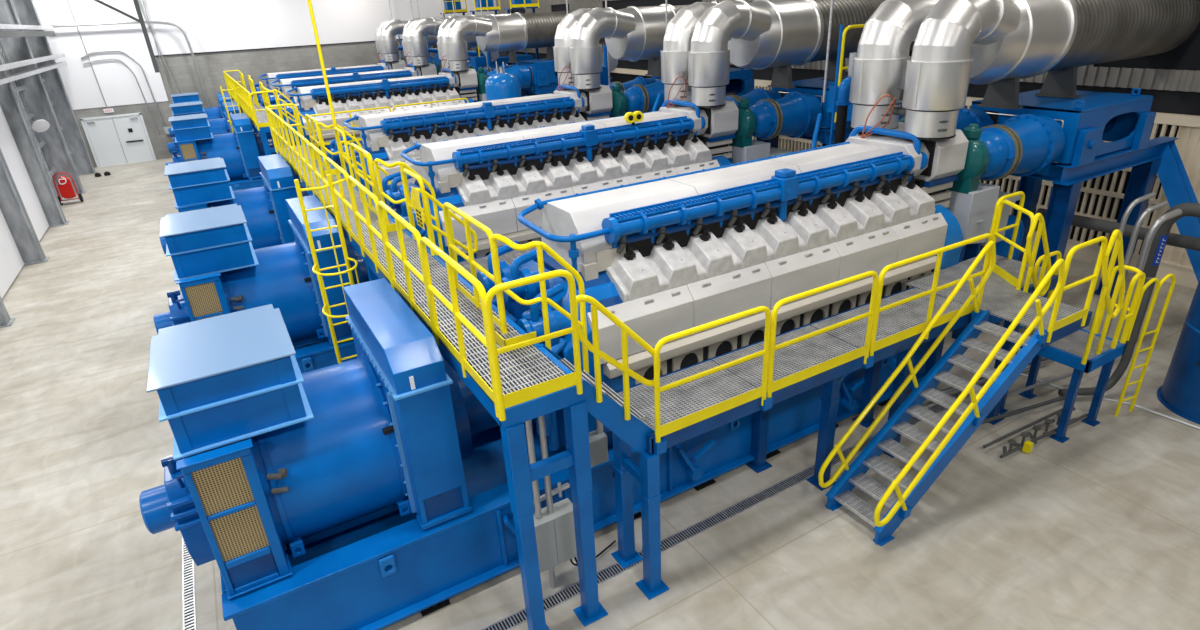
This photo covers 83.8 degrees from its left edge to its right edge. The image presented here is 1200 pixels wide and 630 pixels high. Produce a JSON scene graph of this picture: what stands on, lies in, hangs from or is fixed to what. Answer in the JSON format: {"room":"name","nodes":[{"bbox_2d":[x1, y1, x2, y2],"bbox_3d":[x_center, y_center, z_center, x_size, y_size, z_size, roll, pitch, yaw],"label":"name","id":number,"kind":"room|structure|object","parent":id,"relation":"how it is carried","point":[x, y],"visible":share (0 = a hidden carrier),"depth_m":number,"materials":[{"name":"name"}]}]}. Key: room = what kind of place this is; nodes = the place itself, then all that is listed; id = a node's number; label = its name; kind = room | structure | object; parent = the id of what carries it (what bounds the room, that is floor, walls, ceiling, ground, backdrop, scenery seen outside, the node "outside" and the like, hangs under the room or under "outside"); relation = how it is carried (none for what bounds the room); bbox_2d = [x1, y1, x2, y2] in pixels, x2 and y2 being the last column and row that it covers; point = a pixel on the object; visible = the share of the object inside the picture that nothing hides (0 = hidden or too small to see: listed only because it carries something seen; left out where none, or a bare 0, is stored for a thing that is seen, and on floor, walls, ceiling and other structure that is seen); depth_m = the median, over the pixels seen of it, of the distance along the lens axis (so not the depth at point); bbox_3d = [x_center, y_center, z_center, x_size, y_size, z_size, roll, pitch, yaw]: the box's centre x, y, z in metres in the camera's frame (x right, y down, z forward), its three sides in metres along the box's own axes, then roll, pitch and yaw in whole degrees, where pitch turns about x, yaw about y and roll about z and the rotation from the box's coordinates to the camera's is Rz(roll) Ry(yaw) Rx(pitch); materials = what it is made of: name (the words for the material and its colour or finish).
{"room":"power plant hall","nodes":[
{"label":"power plant hall","id":0,"kind":"room"},
{"bbox_2d":[16,85,52,177],"bbox_3d":[-13.780,-0.962,12.860,0.180,4.400,49.000,-16,28,-26],"label":"wall","id":1,"kind":"structure","parent":0,"point":[16,85],"depth_m":26.77,"materials":[{"name":"grey"}]},
{"bbox_2d":[0,209,23,298],"bbox_3d":[-15.838,-2.541,16.609,0.370,4.250,4.900,-16,28,-26],"label":"wall panel","id":2,"kind":"object","parent":1,"relation":"attached to","point":[11,262],"visible":1,"depth_m":18.40,"materials":[{"name":"white"}]},
{"bbox_2d":[0,106,48,240],"bbox_3d":[-18.424,-4.268,20.683,0.370,4.250,4.350,-16,28,-26],"label":"wall panel","id":3,"kind":"object","parent":1,"relation":"attached to","point":[12,156],"visible":0.57,"depth_m":21.73,"materials":[{"name":"white"}]},
{"bbox_2d":[0,46,71,195],"bbox_3d":[-22.892,-9.470,26.492,0.130,9.400,12.400,-16,28,-26],"label":"trim","id":4,"kind":"structure","parent":1,"relation":"attached to","point":[42,143],"depth_m":25.72,"materials":[{"name":"metal"}]},
{"bbox_2d":[73,40,482,167],"bbox_3d":[-15.668,-12.468,37.764,28.050,5.150,0.250,-16,28,-26],"label":"wall","id":5,"kind":"structure","parent":0,"point":[254,63],"depth_m":34.93,"materials":[{"name":"concrete"}]},
{"bbox_2d":[80,112,155,166],"bbox_3d":[-24.193,-8.814,33.649,2.560,2.380,0.130,-16,28,-26],"label":"door","id":6,"kind":"structure","parent":5,"relation":"in","point":[136,144],"depth_m":33.63,"materials":[{"name":"white paint"}]},
{"bbox_2d":[33,0,497,109],"bbox_3d":[-15.781,-15.802,36.102,28.050,6.600,0.029,-16,28,-26],"label":"wall panel","id":7,"kind":"object","parent":5,"relation":"attached to","point":[208,25],"depth_m":33.50,"materials":[{"name":"white paint"}]},
{"bbox_2d":[50,21,210,107],"bbox_3d":[-22.782,-11.718,33.000,5.507,5.059,0.170,-16,28,-26],"label":"conduit","id":8,"kind":"object","parent":7,"relation":"attached to","point":[126,22],"visible":0.9,"depth_m":32.62,"materials":[{"name":"silver metal"}]},
{"bbox_2d":[0,158,1199,629],"bbox_3d":[-3.197,-1.973,19.339,28.050,0.200,49.300,-16,28,-26],"label":"floor","id":9,"kind":"structure","parent":0,"point":[1098,528],"depth_m":8.59,"materials":[{"name":"concrete"}]},
{"bbox_2d":[0,149,48,265],"bbox_3d":[-17.092,-5.811,17.823,0.870,9.400,0.520,-16,28,-26],"label":"column","id":10,"kind":"structure","parent":9,"relation":"on","point":[12,207],"depth_m":19.28,"materials":[{"name":"grey metal"}]},
{"bbox_2d":[0,53,69,227],"bbox_3d":[-19.539,-7.445,21.678,0.870,9.400,0.520,-16,28,-26],"label":"column","id":11,"kind":"structure","parent":9,"relation":"on","point":[10,104],"depth_m":22.63,"materials":[{"name":"grey metal"}]},
{"bbox_2d":[0,24,55,37],"bbox_3d":[-19.653,-9.371,22.048,0.220,0.400,21.200,-16,28,-26],"label":"cable tray","id":12,"kind":"object","parent":11,"relation":"attached to","point":[3,34],"visible":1,"depth_m":24.61,"materials":[{"name":"metal"}]},
{"bbox_2d":[0,54,66,84],"bbox_3d":[-19.572,-8.278,22.563,0.310,0.480,21.200,-16,28,-26],"label":"cable tray","id":13,"kind":"object","parent":11,"relation":"attached to","point":[17,76],"visible":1,"depth_m":23.44,"materials":[{"name":"metal"}]},
{"bbox_2d":[0,0,85,196],"bbox_3d":[-22.415,-9.366,26.209,0.870,9.400,0.520,-16,28,-26],"label":"column","id":14,"kind":"structure","parent":9,"relation":"on","point":[35,97],"depth_m":26.57,"materials":[{"name":"grey metal"}]},
{"bbox_2d":[13,0,96,175],"bbox_3d":[-24.938,-11.051,30.184,0.870,9.400,0.520,-16,28,-26],"label":"column","id":15,"kind":"structure","parent":9,"relation":"on","point":[26,10],"depth_m":30.63,"materials":[{"name":"grey metal"}]},
{"bbox_2d":[53,172,83,204],"bbox_3d":[-21.039,-5.013,26.352,0.750,1.242,0.496,-16,28,-26],"label":"extinguisher","id":16,"kind":"object","parent":9,"relation":"on","point":[65,187],"visible":0.99,"depth_m":26.25,"materials":[{"name":"red paint"}]},
{"bbox_2d":[178,211,195,629],"bbox_3d":[-11.729,-1.343,18.719,0.124,0.012,39.500,-16,28,-26],"label":"floor drain","id":17,"kind":"object","parent":9,"relation":"on","point":[188,582],"visible":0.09,"depth_m":7.89,"materials":[{"name":"metal"}]},
{"bbox_2d":[223,70,288,154],"bbox_3d":[-14.991,-8.195,29.204,0.930,4.050,15.380,-16,28,-26],"label":"catwalk","id":18,"kind":"object","parent":9,"relation":"on","point":[257,115],"visible":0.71,"depth_m":24.99,"materials":[{"name":"metal"}]},
{"bbox_2d":[265,89,310,144],"bbox_3d":[-11.005,-6.880,23.618,1.194,2.139,1.450,-16,28,-26],"label":"stair","id":19,"kind":"structure","parent":18,"relation":"attached to","point":[275,90],"depth_m":23.29,"materials":[{"name":"yellow metal"}]},
{"bbox_2d":[228,165,341,194],"bbox_3d":[-10.157,-5.600,26.610,10.740,1.020,2.672,-16,28,-26],"label":"base frame","id":20,"kind":"object","parent":9,"relation":"on","point":[258,182],"visible":0.06,"depth_m":23.97,"materials":[{"name":"blue metal"}]},
{"bbox_2d":[165,113,278,181],"bbox_3d":[-13.537,-6.037,24.299,4.070,2.490,2.340,-16,28,-26],"label":"generator","id":21,"kind":"object","parent":20,"relation":"on","point":[240,150],"visible":0.58,"depth_m":23.53,"materials":[{"name":"blue paint"}]},
{"bbox_2d":[180,143,196,159],"bbox_3d":[-14.098,-5.598,22.890,0.400,0.500,0.010,-16,28,-26],"label":"grille","id":22,"kind":"object","parent":21,"relation":"attached to","point":[188,151],"depth_m":22.88,"materials":[{"name":"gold metal"}]},
{"bbox_2d":[230,113,252,131],"bbox_3d":[-13.012,-6.984,24.225,0.500,0.400,2.250,-16,28,-26],"label":"hood","id":23,"kind":"object","parent":21,"relation":"attached to","point":[240,121],"depth_m":23.44,"materials":[{"name":"blue paint"}]},
{"bbox_2d":[275,63,530,167],"bbox_3d":[-7.736,-8.185,27.017,10.216,3.037,2.369,-16,28,-26],"label":"engine","id":24,"kind":"object","parent":20,"relation":"on","point":[312,100],"visible":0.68,"depth_m":25.76,"materials":[{"name":"blue paint"}]},
{"bbox_2d":[437,11,604,72],"bbox_3d":[-2.964,-11.801,28.592,8.079,2.137,1.880,-16,28,-26],"label":"exhaust pipework","id":25,"kind":"object","parent":24,"relation":"on","point":[496,33],"visible":0.66,"depth_m":27.33,"materials":[{"name":"silver metal"}]},
{"bbox_2d":[294,174,358,362],"bbox_3d":[-3.704,-0.024,10.043,0.832,4.050,0.720,-16,28,-26],"label":"ladder","id":26,"kind":"object","parent":9,"relation":"on","point":[330,184],"visible":0.7,"depth_m":9.68,"materials":[{"name":"yellow metal"}]},
{"bbox_2d":[294,310,468,373],"bbox_3d":[-2.134,-0.242,13.971,10.740,1.020,2.672,-16,28,-26],"label":"base frame","id":27,"kind":"object","parent":9,"relation":"on","point":[311,356],"visible":0.13,"depth_m":11.33,"materials":[{"name":"blue metal"}]},
{"bbox_2d":[153,195,405,346],"bbox_3d":[-5.514,-0.679,11.661,4.070,2.490,2.340,-16,28,-26],"label":"generator","id":28,"kind":"object","parent":27,"relation":"on","point":[219,271],"visible":0.64,"depth_m":10.82,"materials":[{"name":"blue paint"}]},
{"bbox_2d":[184,282,222,316],"bbox_3d":[-6.075,-0.239,10.252,0.400,0.500,0.010,-16,28,-26],"label":"grille","id":29,"kind":"object","parent":28,"relation":"attached to","point":[202,299],"depth_m":10.24,"materials":[{"name":"gold metal"}]},
{"bbox_2d":[286,195,340,251],"bbox_3d":[-4.990,-1.626,11.586,0.500,0.400,2.250,-16,28,-26],"label":"hood","id":30,"kind":"object","parent":28,"relation":"attached to","point":[317,219],"depth_m":10.94,"materials":[{"name":"blue paint"}]},
{"bbox_2d":[377,88,821,308],"bbox_3d":[0.287,-2.827,14.379,10.216,3.037,2.369,-16,28,-26],"label":"engine","id":31,"kind":"object","parent":27,"relation":"on","point":[492,178],"visible":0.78,"depth_m":12.97,"materials":[{"name":"blue paint"}]},
{"bbox_2d":[660,0,914,107],"bbox_3d":[5.059,-6.443,15.954,8.079,2.137,1.880,-16,28,-26],"label":"exhaust pipework","id":32,"kind":"object","parent":31,"relation":"on","point":[701,41],"visible":0.68,"depth_m":14.54,"materials":[{"name":"silver metal"}]},
{"bbox_2d":[310,98,468,150],"bbox_3d":[-7.871,-6.447,25.655,6.100,3.128,1.134,-16,28,-26],"label":"walkway","id":33,"kind":"object","parent":9,"relation":"on","point":[326,142],"visible":0.23,"depth_m":24.27,"materials":[{"name":"metal"}]},
{"bbox_2d":[265,103,607,629],"bbox_3d":[-4.519,-1.201,12.707,0.930,4.050,16.290,-16,28,-26],"label":"catwalk","id":34,"kind":"object","parent":9,"relation":"on","point":[564,390],"visible":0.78,"depth_m":6.76,"materials":[{"name":"metal"}]},
{"bbox_2d":[307,0,346,171],"bbox_3d":[-5.711,-5.837,13.337,0.160,6.700,0.160,-16,28,-26],"label":"pole","id":35,"kind":"object","parent":34,"relation":"on","point":[308,1],"visible":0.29,"depth_m":13.65,"materials":[{"name":"metal"}]},
{"bbox_2d":[318,122,390,205],"bbox_3d":[-5.460,-3.177,14.882,1.194,2.139,1.450,-16,28,-26],"label":"stair","id":36,"kind":"structure","parent":34,"relation":"attached to","point":[325,149],"depth_m":14.63,"materials":[{"name":"yellow metal"}]},
{"bbox_2d":[411,186,424,229],"bbox_3d":[-2.515,-1.477,9.226,0.012,0.550,0.320,-16,28,-26],"label":"warning sign","id":37,"kind":"object","parent":34,"relation":"hanging from","point":[415,192],"visible":1,"depth_m":9.21,"materials":[{"name":"yellow metal"}]},
{"bbox_2d":[374,158,477,285],"bbox_3d":[-2.785,-1.391,10.669,1.194,2.139,1.450,-16,28,-26],"label":"stair","id":38,"kind":"structure","parent":34,"relation":"attached to","point":[390,227],"depth_m":10.45,"materials":[{"name":"yellow metal"}]},
{"bbox_2d":[491,234,660,451],"bbox_3d":[-0.288,0.278,6.735,1.194,2.139,1.450,-16,28,-26],"label":"stair","id":39,"kind":"structure","parent":34,"relation":"attached to","point":[616,413],"depth_m":6.50,"materials":[{"name":"yellow metal"}]},
{"bbox_2d":[440,0,467,17],"bbox_3d":[-8.109,-14.726,38.661,1.357,7.360,0.830,-16,28,-26],"label":"platform","id":40,"kind":"object","parent":9,"relation":"on","point":[448,9],"visible":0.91,"depth_m":37.26,"materials":[{"name":"blue paint"}]},
{"bbox_2d":[452,0,498,71],"bbox_3d":[-5.538,-12.070,30.110,3.943,9.400,1.679,-16,28,-26],"label":"stand","id":41,"kind":"object","parent":9,"relation":"on","point":[476,62],"visible":0.15,"depth_m":30.02,"materials":[{"name":"blue paint"}]},
{"bbox_2d":[470,0,500,56],"bbox_3d":[-5.607,-12.890,34.360,1.357,7.360,0.830,-16,28,-26],"label":"platform","id":42,"kind":"object","parent":9,"relation":"on","point":[487,5],"visible":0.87,"depth_m":33.02,"materials":[{"name":"blue paint"}]},
{"bbox_2d":[458,247,542,354],"bbox_3d":[0.763,-0.292,12.501,6.300,2.050,2.720,-16,28,-26],"label":"walkway","id":43,"kind":"object","parent":9,"relation":"on","point":[508,257],"visible":0.02,"depth_m":11.89,"materials":[{"name":"metal"}]},
{"bbox_2d":[485,61,521,100],"bbox_3d":[-3.312,-6.664,23.881,1.240,4.550,1.240,-16,28,-26],"label":"tank","id":44,"kind":"object","parent":9,"relation":"on","point":[501,85],"visible":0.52,"depth_m":22.85,"materials":[{"name":"blue metal"}]},
{"bbox_2d":[477,52,549,100],"bbox_3d":[-4.279,-11.334,34.592,3.782,4.210,2.490,-16,28,-26],"label":"module","id":45,"kind":"object","parent":9,"relation":"on","point":[520,57],"visible":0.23,"depth_m":32.96,"materials":[{"name":"blue paint"}]},
{"bbox_2d":[504,0,539,64],"bbox_3d":[-3.277,-11.005,29.970,1.357,7.360,0.830,-16,28,-26],"label":"platform","id":46,"kind":"object","parent":9,"relation":"on","point":[514,4],"visible":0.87,"depth_m":28.67,"materials":[{"name":"blue paint"}]},
{"bbox_2d":[516,59,611,96],"bbox_3d":[-1.605,-9.548,30.379,3.782,4.210,2.490,-16,28,-26],"label":"module","id":47,"kind":"object","parent":9,"relation":"on","point":[544,78],"visible":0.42,"depth_m":28.39,"materials":[{"name":"blue paint"}]},
{"bbox_2d":[525,415,615,588],"bbox_3d":[-0.315,1.796,7.291,1.206,2.700,0.324,-16,28,-26],"label":"junction box","id":48,"kind":"object","parent":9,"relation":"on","point":[554,523],"visible":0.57,"depth_m":7.22,"materials":[{"name":"grey paint"}]},
{"bbox_2d":[220,340,929,629],"bbox_3d":[0.540,1.544,9.759,10.740,1.020,2.672,-16,28,-26],"label":"base frame","id":49,"kind":"object","parent":9,"relation":"on","point":[378,573],"visible":0.41,"depth_m":7.53,"materials":[{"name":"blue paint"}]},
{"bbox_2d":[139,278,534,599],"bbox_3d":[-2.840,1.107,7.448,4.070,2.490,2.340,-16,28,-26],"label":"generator","id":50,"kind":"object","parent":49,"relation":"on","point":[268,455],"visible":0.98,"depth_m":6.62,"materials":[{"name":"blue paint"}]},
{"bbox_2d":[191,457,254,515],"bbox_3d":[-3.401,1.546,6.039,0.400,0.500,0.010,-16,28,-26],"label":"grille","id":51,"kind":"object","parent":50,"relation":"attached to","point":[221,488],"depth_m":6.03,"materials":[{"name":"gold metal"}]},
{"bbox_2d":[208,503,269,561],"bbox_3d":[-3.374,2.041,6.266,0.400,0.510,0.010,-16,28,-26],"label":"grille","id":52,"kind":"object","parent":50,"relation":"attached to","point":[237,535],"depth_m":6.26,"materials":[{"name":"gold metal"}]},
{"bbox_2d":[343,278,446,394],"bbox_3d":[-2.315,0.160,7.373,0.500,0.400,2.250,-16,28,-26],"label":"hood","id":53,"kind":"object","parent":50,"relation":"attached to","point":[405,353],"depth_m":6.83,"materials":[{"name":"blue paint"}]},
{"bbox_2d":[465,108,1064,450],"bbox_3d":[2.961,-1.041,10.166,10.216,3.037,2.369,-16,28,-26],"label":"engine","id":54,"kind":"object","parent":49,"relation":"on","point":[666,256],"visible":0.74,"depth_m":8.68,"materials":[{"name":"blue paint"}]},
{"bbox_2d":[849,0,1199,139],"bbox_3d":[7.733,-4.657,11.741,8.079,2.137,1.880,-16,28,-26],"label":"exhaust pipework","id":55,"kind":"object","parent":54,"relation":"on","point":[997,44],"visible":1,"depth_m":10.37,"materials":[{"name":"metal"}]},
{"bbox_2d":[560,0,617,89],"bbox_3d":[-0.189,-8.498,21.684,3.943,9.400,1.679,-16,28,-26],"label":"stand","id":56,"kind":"object","parent":9,"relation":"on","point":[609,63],"visible":0.13,"depth_m":21.72,"materials":[{"name":"blue paint"}]},
{"bbox_2d":[652,68,761,140],"bbox_3d":[3.744,-5.976,21.953,3.782,4.210,2.490,-16,28,-26],"label":"module","id":57,"kind":"object","parent":9,"relation":"on","point":[741,82],"visible":0.12,"depth_m":20.61,"materials":[{"name":"blue paint"}]},
{"bbox_2d":[729,140,791,163],"bbox_3d":[3.760,-2.604,15.989,1.400,3.050,0.680,-16,28,-26],"label":"tall cabinet","id":58,"kind":"object","parent":9,"relation":"on","point":[759,149],"visible":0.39,"depth_m":15.09,"materials":[{"name":"grey metal"}]},
{"bbox_2d":[481,357,1044,629],"bbox_3d":[3.198,2.102,9.438,11.601,0.012,0.164,-16,28,-27],"label":"floor drain","id":59,"kind":"object","parent":9,"relation":"on","point":[509,622],"visible":0.52,"depth_m":8.42,"materials":[{"name":"metal"}]},
{"bbox_2d":[762,75,903,147],"bbox_3d":[6.418,-4.190,17.740,3.782,4.210,2.490,-16,28,-26],"label":"module","id":60,"kind":"object","parent":9,"relation":"on","point":[814,86],"visible":0.14,"depth_m":15.97,"materials":[{"name":"blue paint"}]},
{"bbox_2d":[811,0,863,148],"bbox_3d":[5.160,-4.926,13.259,3.943,9.400,1.679,-16,28,-26],"label":"stand","id":61,"kind":"object","parent":9,"relation":"on","point":[839,104],"visible":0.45,"depth_m":12.82,"materials":[{"name":"blue paint"}]},
{"bbox_2d":[611,191,1107,599],"bbox_3d":[3.662,0.710,8.639,7.668,3.160,2.140,-16,28,-26],"label":"walkway","id":62,"kind":"object","parent":9,"relation":"on","point":[684,404],"visible":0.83,"depth_m":8.07,"materials":[{"name":"metal"}]},
{"bbox_2d":[589,419,608,466],"bbox_3d":[-0.044,1.394,7.621,0.320,0.630,0.180,-16,28,-26],"label":"enclosure","id":63,"kind":"object","parent":62,"relation":"attached to","point":[598,441],"visible":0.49,"depth_m":7.59,"materials":[{"name":"grey paint"}]},
{"bbox_2d":[818,241,1064,545],"bbox_3d":[4.158,0.910,8.258,2.933,3.064,0.920,-16,28,-26],"label":"staircase","id":64,"kind":"structure","parent":9,"relation":"on","point":[984,399],"depth_m":8.41,"materials":[{"name":"yellow metal"}]},
{"bbox_2d":[945,182,1019,338],"bbox_3d":[6.434,-0.818,11.777,1.400,3.050,0.680,-16,28,-26],"label":"tall cabinet","id":65,"kind":"object","parent":9,"relation":"on","point":[974,210],"visible":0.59,"depth_m":10.93,"materials":[{"name":"grey metal"}]},
{"bbox_2d":[988,215,1024,325],"bbox_3d":[7.582,-0.826,12.703,0.520,2.180,0.520,-16,28,-26],"label":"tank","id":66,"kind":"object","parent":9,"relation":"on","point":[1002,247],"visible":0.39,"depth_m":12.26,"materials":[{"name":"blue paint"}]},
{"bbox_2d":[953,372,1072,413],"bbox_3d":[6.559,1.208,10.525,2.631,0.060,0.060,-12,26,-18],"label":"pipe","id":67,"kind":"object","parent":9,"relation":"on","point":[1023,389],"visible":0.4,"depth_m":10.65,"materials":[{"name":"silver metal"}]},
{"bbox_2d":[982,395,1065,423],"bbox_3d":[6.542,1.431,10.232,2.236,0.060,0.060,-11,26,-17],"label":"pipe","id":68,"kind":"object","parent":9,"relation":"on","point":[1057,399],"visible":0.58,"depth_m":10.18,"materials":[{"name":"grey metal"}]},
{"bbox_2d":[983,407,1087,457],"bbox_3d":[6.385,1.639,9.749,2.002,0.240,0.394,-16,28,-26],"label":"valve manifold","id":69,"kind":"object","parent":9,"relation":"on","point":[1027,446],"visible":0.84,"depth_m":9.60,"materials":[{"name":"grey metal"}]},
{"bbox_2d":[999,213,1145,442],"bbox_3d":[6.604,0.119,9.508,1.218,3.220,1.170,-16,28,-26],"label":"step platform","id":70,"kind":"object","parent":9,"relation":"on","point":[1083,350],"visible":0.84,"depth_m":9.29,"materials":[{"name":"metal"}]},
{"bbox_2d":[971,88,1177,298],"bbox_3d":[9.092,-2.404,13.527,3.782,4.210,2.490,-16,28,-26],"label":"support frame","id":71,"kind":"object","parent":9,"relation":"on","point":[1093,118],"visible":0.63,"depth_m":12.06,"materials":[{"name":"blue paint"}]},
{"bbox_2d":[1058,277,1154,395],"bbox_3d":[7.708,0.379,10.168,1.005,1.910,0.170,-5,25,-4],"label":"pipe","id":72,"kind":"object","parent":9,"relation":"on","point":[1125,359],"visible":0.8,"depth_m":10.28,"materials":[{"name":"grey metal"}]},
{"bbox_2d":[1020,373,1199,428],"bbox_3d":[8.017,1.299,10.431,2.838,0.161,0.285,19,32,39],"label":"hose","id":73,"kind":"object","parent":9,"relation":"on","point":[1059,387],"visible":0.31,"depth_m":10.28,"materials":[{"name":"white"}]},
{"bbox_2d":[1089,192,1155,330],"bbox_3d":[8.779,-0.639,11.338,0.556,2.859,0.090,-11,26,-16],"label":"conduit pipe","id":74,"kind":"object","parent":9,"relation":"on","point":[1135,202],"visible":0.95,"depth_m":10.79,"materials":[{"name":"silver metal"}]},
{"bbox_2d":[1106,201,1167,336],"bbox_3d":[8.883,-0.526,11.200,0.556,2.759,0.090,-11,26,-16],"label":"conduit pipe","id":75,"kind":"object","parent":9,"relation":"on","point":[1147,211],"visible":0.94,"depth_m":10.74,"materials":[{"name":"silver metal"}]},
{"bbox_2d":[1114,274,1175,416],"bbox_3d":[7.797,0.495,9.687,0.704,2.270,0.052,-12,26,-19],"label":"step ladder","id":76,"kind":"object","parent":9,"relation":"on","point":[1173,278],"visible":0.95,"depth_m":9.63,"materials":[{"name":"yellow metal"}]},
{"bbox_2d":[1113,209,1181,364],"bbox_3d":[8.980,-0.419,11.057,0.573,2.673,0.119,-11,26,-16],"label":"conduit pipe","id":77,"kind":"object","parent":9,"relation":"on","point":[1160,220],"visible":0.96,"depth_m":10.60,"materials":[{"name":"silver metal"}]},
{"bbox_2d":[1143,202,1199,285],"bbox_3d":[9.840,-0.556,11.274,0.233,2.657,1.189,-22,31,-36],"label":"insulated pipe","id":78,"kind":"object","parent":9,"relation":"on","point":[1159,242],"visible":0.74,"depth_m":11.23,"materials":[{"name":"grey"}]},
{"bbox_2d":[1036,208,1199,250],"bbox_3d":[9.723,-1.440,11.915,0.220,0.280,3.704,-16,28,-26],"label":"insulated pipe","id":79,"kind":"object","parent":78,"relation":"attached to","point":[1177,240],"visible":0.56,"depth_m":12.09,"materials":[{"name":"grey"}]},
{"bbox_2d":[1156,140,1199,281],"bbox_3d":[11.080,-1.345,12.376,0.437,3.227,3.311,-3,25,1],"label":"brace","id":80,"kind":"object","parent":9,"relation":"on","point":[1174,179],"visible":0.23,"depth_m":12.70,"materials":[{"name":"paint"}]},
{"bbox_2d":[1157,279,1199,424],"bbox_3d":[9.364,0.260,9.678,1.520,2.550,1.480,-16,28,-26],"label":"vessel","id":81,"kind":"object","parent":9,"relation":"on","point":[1179,393],"visible":1,"depth_m":9.95,"materials":[{"name":"paint"}]},
{"bbox_3d":[-4.808,-2.028,18.184,10.740,1.020,2.672,-16,28,-26],"label":"base frame","id":82,"kind":"object","parent":9,"relation":"on","visible":0},
{"bbox_2d":[160,154,343,254],"bbox_3d":[-8.188,-2.465,15.874,4.070,2.490,2.340,-16,28,-26],"label":"generator","id":83,"kind":"object","parent":82,"relation":"on","point":[197,184],"visible":0.36,"depth_m":15.05,"materials":[{"name":"blue paint"}]},
{"bbox_2d":[258,154,294,188],"bbox_3d":[-7.664,-3.412,15.799,0.500,0.400,2.250,-16,28,-26],"label":"hood","id":84,"kind":"object","parent":83,"relation":"attached to","point":[275,172],"depth_m":15.05,"materials":[{"name":"blue paint"}]},
{"bbox_2d":[326,77,670,199],"bbox_3d":[-2.387,-4.613,18.592,10.216,3.037,2.369,-16,28,-26],"label":"engine","id":85,"kind":"object","parent":82,"relation":"on","point":[384,136],"visible":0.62,"depth_m":17.34,"materials":[{"name":"blue paint"}]},
{"bbox_2d":[553,1,752,90],"bbox_3d":[2.385,-8.229,20.167,8.079,2.137,1.880,-16,28,-26],"label":"exhaust pipework","id":86,"kind":"object","parent":85,"relation":"on","point":[631,33],"visible":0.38,"depth_m":18.59,"materials":[{"name":"silver metal"}]},
{"bbox_3d":[-12.831,-7.386,30.823,10.740,1.020,2.672,-16,28,-26],"label":"base frame","id":87,"kind":"object","parent":9,"relation":"on","visible":0},
{"bbox_2d":[167,101,268,153],"bbox_3d":[-16.211,-7.823,28.512,4.070,2.490,2.340,-16,28,-26],"label":"generator","id":88,"kind":"object","parent":87,"relation":"on","point":[221,125],"visible":0.26,"depth_m":27.68,"materials":[{"name":"blue paint"}]},
{"bbox_2d":[222,101,239,116],"bbox_3d":[-15.687,-8.770,28.437,0.500,0.400,2.250,-16,28,-26],"label":"hood","id":89,"kind":"object","parent":88,"relation":"attached to","point":[230,109],"depth_m":27.67,"materials":[{"name":"blue paint"}]},
{"bbox_2d":[261,60,470,118],"bbox_3d":[-10.410,-9.971,31.230,10.216,3.037,2.369,-16,28,-26],"label":"engine","id":90,"kind":"object","parent":87,"relation":"on","point":[285,85],"visible":0.24,"depth_m":29.81,"materials":[{"name":"blue paint"}]},
{"bbox_2d":[402,11,556,66],"bbox_3d":[-5.638,-13.588,32.805,8.079,2.137,1.880,-16,28,-26],"label":"exhaust pipework","id":91,"kind":"object","parent":90,"relation":"on","point":[415,46],"visible":0.35,"depth_m":30.79,"materials":[{"name":"silver metal"}]},
{"bbox_3d":[-15.505,-9.172,35.036,10.740,1.020,2.672,-16,28,-26],"label":"base frame","id":92,"kind":"object","parent":9,"relation":"on","visible":0},
{"bbox_2d":[168,92,230,137],"bbox_3d":[-18.886,-9.609,32.725,4.070,2.490,2.340,-16,28,-26],"label":"generator","id":93,"kind":"object","parent":92,"relation":"on","point":[213,112],"visible":0.17,"depth_m":31.86,"materials":[{"name":"blue paint"}]},
{"bbox_2d":[250,56,436,106],"bbox_3d":[-13.085,-11.757,35.443,10.216,3.037,2.369,-16,28,-26],"label":"engine","id":94,"kind":"object","parent":92,"relation":"on","point":[400,64],"visible":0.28,"depth_m":34.02,"materials":[{"name":"blue paint"}]},
{"bbox_2d":[375,17,440,62],"bbox_3d":[-8.313,-15.373,37.018,8.079,2.137,1.880,-16,28,-26],"label":"exhaust pipework","id":95,"kind":"object","parent":94,"relation":"on","point":[386,42],"visible":0.27,"depth_m":34.95,"materials":[{"name":"silver metal"}]},
{"bbox_2d":[496,0,1199,91],"bbox_3d":[5.765,-10.748,21.805,0.050,6.000,50.090,-16,28,-26],"label":"wall","id":96,"kind":"structure","parent":0,"point":[1158,79],"depth_m":14.60,"materials":[{"name":"grey"}]},
{"bbox_2d":[507,0,1199,254],"bbox_3d":[6.301,-9.072,22.170,0.240,9.400,49.000,-16,28,-26],"label":"wall","id":97,"kind":"structure","parent":0,"point":[1186,56],"depth_m":15.01,"materials":[{"name":"grey"}]},
{"bbox_2d":[611,68,1199,288],"bbox_3d":[6.249,-6.314,23.306,0.140,3.450,49.000,-16,28,-26],"label":"wall","id":98,"kind":"structure","parent":0,"point":[1174,260],"depth_m":14.21,"materials":[{"name":"beige"}]},
{"bbox_2d":[752,86,1176,254],"bbox_3d":[7.442,-5.601,21.346,0.110,2.830,17.800,-16,28,-26],"label":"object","id":99,"kind":"structure","parent":98,"relation":"in","point":[1087,189],"depth_m":15.41,"materials":[{"name":"beige"}]},
{"bbox_3d":[-5.183,-11.700,17.728,28.050,0.200,43.300,-16,28,-26],"label":"ceiling","id":100,"kind":"structure","parent":0,"visible":0},
{"bbox_2d":[94,0,158,72],"bbox_3d":[-9.568,-6.301,11.635,2.149,4.100,0.090,-16,28,-26],"label":"brace","id":101,"kind":"object","parent":100,"relation":"hanging from","point":[140,20],"visible":1,"depth_m":12.54,"materials":[{"name":"grey metal"}]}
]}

